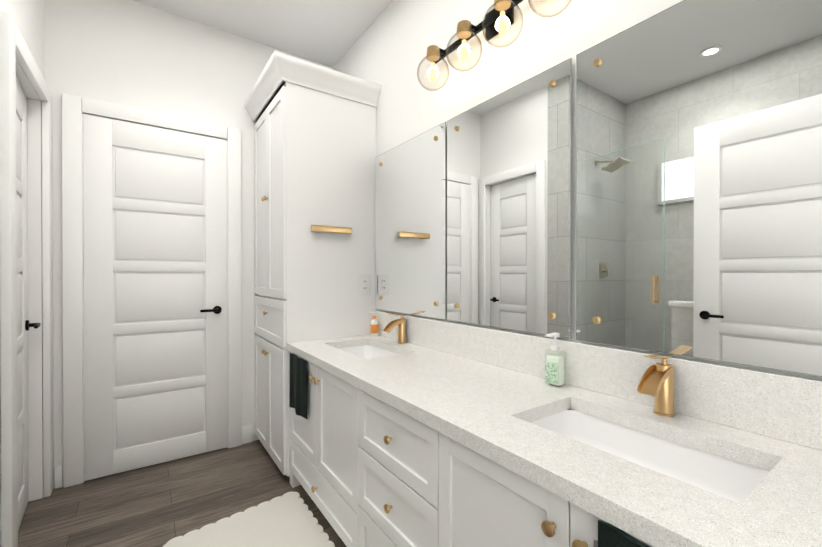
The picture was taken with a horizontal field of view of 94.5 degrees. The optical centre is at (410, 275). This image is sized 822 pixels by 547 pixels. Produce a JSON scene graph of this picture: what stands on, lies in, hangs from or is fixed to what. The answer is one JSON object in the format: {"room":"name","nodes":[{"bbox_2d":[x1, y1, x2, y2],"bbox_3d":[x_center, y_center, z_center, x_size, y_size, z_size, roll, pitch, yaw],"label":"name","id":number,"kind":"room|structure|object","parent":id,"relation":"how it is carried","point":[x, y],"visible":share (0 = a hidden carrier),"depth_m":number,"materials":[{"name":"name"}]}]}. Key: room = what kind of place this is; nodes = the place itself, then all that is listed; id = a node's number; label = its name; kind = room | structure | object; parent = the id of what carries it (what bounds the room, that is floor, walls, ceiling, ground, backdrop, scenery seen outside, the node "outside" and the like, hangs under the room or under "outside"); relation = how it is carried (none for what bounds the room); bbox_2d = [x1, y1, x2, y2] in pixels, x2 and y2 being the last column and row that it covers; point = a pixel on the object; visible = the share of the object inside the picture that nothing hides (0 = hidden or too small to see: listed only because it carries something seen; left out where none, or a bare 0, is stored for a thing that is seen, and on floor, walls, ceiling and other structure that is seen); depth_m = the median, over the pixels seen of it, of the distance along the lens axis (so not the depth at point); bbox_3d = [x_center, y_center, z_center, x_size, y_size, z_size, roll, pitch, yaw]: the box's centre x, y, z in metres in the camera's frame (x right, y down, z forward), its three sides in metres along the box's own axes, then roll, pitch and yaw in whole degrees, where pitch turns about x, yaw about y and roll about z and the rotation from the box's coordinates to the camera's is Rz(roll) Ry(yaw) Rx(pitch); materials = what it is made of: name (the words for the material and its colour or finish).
{"room":"bathroom","nodes":[
{"label":"bathroom","id":0,"kind":"room"},
{"bbox_2d":[0,0,43,546],"bbox_3d":[-2.076,-0.277,1.967,0.120,3.250,0.930,0,0,-35],"label":"wall","id":1,"kind":"structure","parent":0,"point":[27,16],"depth_m":2.28,"materials":[{"name":"white paint"}]},
{"bbox_2d":[0,9,53,546],"bbox_3d":[-2.047,0.100,1.993,0.117,2.497,0.906,0,0,-35],"label":"door","id":2,"kind":"structure","parent":1,"relation":"in","point":[15,324],"depth_m":1.96,"materials":[{"name":"white paint"}]},
{"bbox_2d":[18,440,346,546],"bbox_3d":[-0.870,1.403,1.079,3.255,0.100,4.020,0,0,-35],"label":"floor","id":3,"kind":"structure","parent":0,"point":[160,504],"depth_m":2.27,"materials":[{"name":"brown wood"}]},
{"bbox_2d":[163,491,334,546],"bbox_3d":[-0.693,1.342,1.722,0.708,0.013,1.093,0,0,-35],"label":"rug","id":4,"kind":"object","parent":3,"relation":"on","point":[287,519],"visible":0.98,"depth_m":1.99,"materials":[{"name":"white fabric"}]},
{"bbox_2d":[244,50,380,477],"bbox_3d":[-0.776,-0.022,2.911,0.755,2.732,0.868,0,0,-35],"label":"tall cabinet","id":5,"kind":"object","parent":3,"relation":"on","point":[314,181],"visible":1,"depth_m":2.63,"materials":[{"name":"white paint"}]},
{"bbox_2d":[358,275,370,294],"bbox_3d":[-0.337,0.065,2.769,0.100,0.150,0.008,0,0,-35],"label":"electrical outlet plate","id":6,"kind":"object","parent":5,"relation":"attached to","point":[364,283],"visible":1,"depth_m":2.77,"materials":[{"name":"white plastic"}]},
{"bbox_2d":[287,338,821,546],"bbox_3d":[0.162,0.915,1.637,0.676,0.870,2.438,0,0,-35],"label":"bathroom vanity","id":7,"kind":"object","parent":3,"relation":"on","point":[433,433],"depth_m":1.34,"materials":[{"name":"white paint"}]},
{"bbox_2d":[289,353,306,418],"bbox_3d":[-0.673,0.645,2.255,0.038,0.333,0.260,0,0,-35],"label":"towel","id":8,"kind":"object","parent":7,"relation":"hanging from","point":[298,389],"visible":1,"depth_m":2.21,"materials":[{"name":"black fabric"}]},
{"bbox_2d":[295,335,821,546],"bbox_3d":[0.112,0.458,1.593,0.517,0.045,2.448,0,0,-35],"label":"countertop","id":9,"kind":"structure","parent":7,"relation":"on","point":[786,502],"depth_m":0.84,"materials":[{"name":"white stone"}]},
{"bbox_2d":[369,312,377,335],"bbox_3d":[-0.267,0.343,2.722,0.068,0.170,0.055,0,0,-35],"label":"lotion bottle","id":10,"kind":"object","parent":9,"relation":"on","point":[374,326],"visible":1,"depth_m":2.70,"materials":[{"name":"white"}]},
{"bbox_2d":[339,342,414,361],"bbox_3d":[-0.264,0.536,2.302,0.331,0.142,0.568,0,0,-35],"label":"sink","id":11,"kind":"object","parent":9,"relation":"in","point":[364,349],"depth_m":2.51,"materials":[{"name":"white ceramic"}]},
{"bbox_2d":[383,313,406,343],"bbox_3d":[-0.097,0.333,2.418,0.155,0.194,0.060,0,0,-35],"label":"faucet","id":12,"kind":"object","parent":9,"relation":"on","point":[399,322],"visible":0.98,"depth_m":2.42,"materials":[{"name":"gold metal"}]},
{"bbox_2d":[545,332,564,386],"bbox_3d":[0.561,0.330,1.502,0.081,0.208,0.072,0,0,-35],"label":"soap dispenser","id":13,"kind":"object","parent":9,"relation":"on","point":[554,369],"visible":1,"depth_m":1.49,"materials":[{"name":"plastic"}]},
{"bbox_2d":[527,402,770,521],"bbox_3d":[0.605,0.542,1.055,0.331,0.142,0.568,0,0,-35],"label":"sink","id":14,"kind":"object","parent":9,"relation":"in","point":[712,468],"depth_m":1.14,"materials":[{"name":"white ceramic"}]},
{"bbox_2d":[637,355,675,416],"bbox_3d":[0.765,0.339,1.181,0.155,0.194,0.060,0,0,-35],"label":"faucet","id":15,"kind":"object","parent":9,"relation":"on","point":[657,381],"visible":1,"depth_m":1.18,"materials":[{"name":"gold metal"}]},
{"bbox_2d":[598,520,648,546],"bbox_3d":[0.458,0.711,0.632,0.036,0.448,0.303,0,0,-35],"label":"towel","id":16,"kind":"object","parent":7,"relation":"hanging from","point":[610,535],"visible":0.86,"depth_m":0.73,"materials":[{"name":"black fabric"}]},
{"bbox_2d":[44,0,332,487],"bbox_3d":[-2.034,-0.280,2.637,3.135,3.250,0.120,0,0,-35],"label":"wall","id":17,"kind":"structure","parent":0,"point":[131,53],"depth_m":2.69,"materials":[{"name":"white paint"}]},
{"bbox_2d":[62,93,241,487],"bbox_3d":[-1.768,0.094,2.699,1.052,2.501,0.082,0,0,-35],"label":"back door","id":18,"kind":"structure","parent":17,"relation":"in","point":[151,248],"depth_m":2.67,"materials":[{"name":"white paint"}]},
{"bbox_2d":[54,424,251,488],"bbox_3d":[-1.526,1.276,2.358,1.218,0.140,0.927,0,0,-35],"label":"baseboard","id":19,"kind":"structure","parent":17,"relation":"attached to","point":[246,438],"depth_m":2.42,"materials":[{"name":"white paint"}]},
{"bbox_2d":[132,0,392,66],"bbox_3d":[-0.870,-1.948,1.064,3.255,0.100,4.020,0,0,-35],"label":"ceiling","id":20,"kind":"structure","parent":0,"point":[328,32],"depth_m":2.83,"materials":[{"name":"white paint"}]},
{"bbox_2d":[333,0,821,380],"bbox_3d":[0.416,-0.277,1.968,0.120,3.250,4.020,0,0,-35],"label":"wall","id":21,"kind":"structure","parent":0,"point":[387,51],"depth_m":2.03,"materials":[{"name":"white paint"}]},
{"bbox_2d":[375,122,445,319],"bbox_3d":[-0.031,-0.313,2.477,0.028,1.118,0.802,0,0,-35],"label":"mirror","id":22,"kind":"object","parent":21,"relation":"attached to","point":[410,226],"visible":1,"depth_m":2.41,"materials":[{"name":"grey mirror"}]},
{"bbox_2d":[417,0,571,90],"bbox_3d":[0.344,-1.157,1.774,0.211,0.288,0.930,0,0,-35],"label":"light","id":23,"kind":"object","parent":21,"relation":"attached to","point":[499,17],"visible":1,"depth_m":1.84,"materials":[{"name":"glass"}]},
{"bbox_2d":[447,58,571,338],"bbox_3d":[0.422,-0.310,1.826,0.028,1.118,0.760,0,0,-35],"label":"mirror","id":24,"kind":"object","parent":21,"relation":"attached to","point":[509,209],"visible":1,"depth_m":1.74,"materials":[{"name":"grey mirror"}]},
{"bbox_2d":[375,310,821,453],"bbox_3d":[0.434,0.348,1.818,0.020,0.173,2.448,0,0,-35],"label":"backsplash","id":25,"kind":"structure","parent":21,"relation":"attached to","point":[784,408],"depth_m":1.27,"materials":[{"name":"white stone"}]},
{"bbox_2d":[576,0,821,376],"bbox_3d":[0.875,-0.307,1.177,0.028,1.118,0.778,0,0,-35],"label":"mirror","id":26,"kind":"object","parent":21,"relation":"attached to","point":[698,178],"visible":1,"depth_m":1.15,"materials":[{"name":"grey mirror"}]}
]}

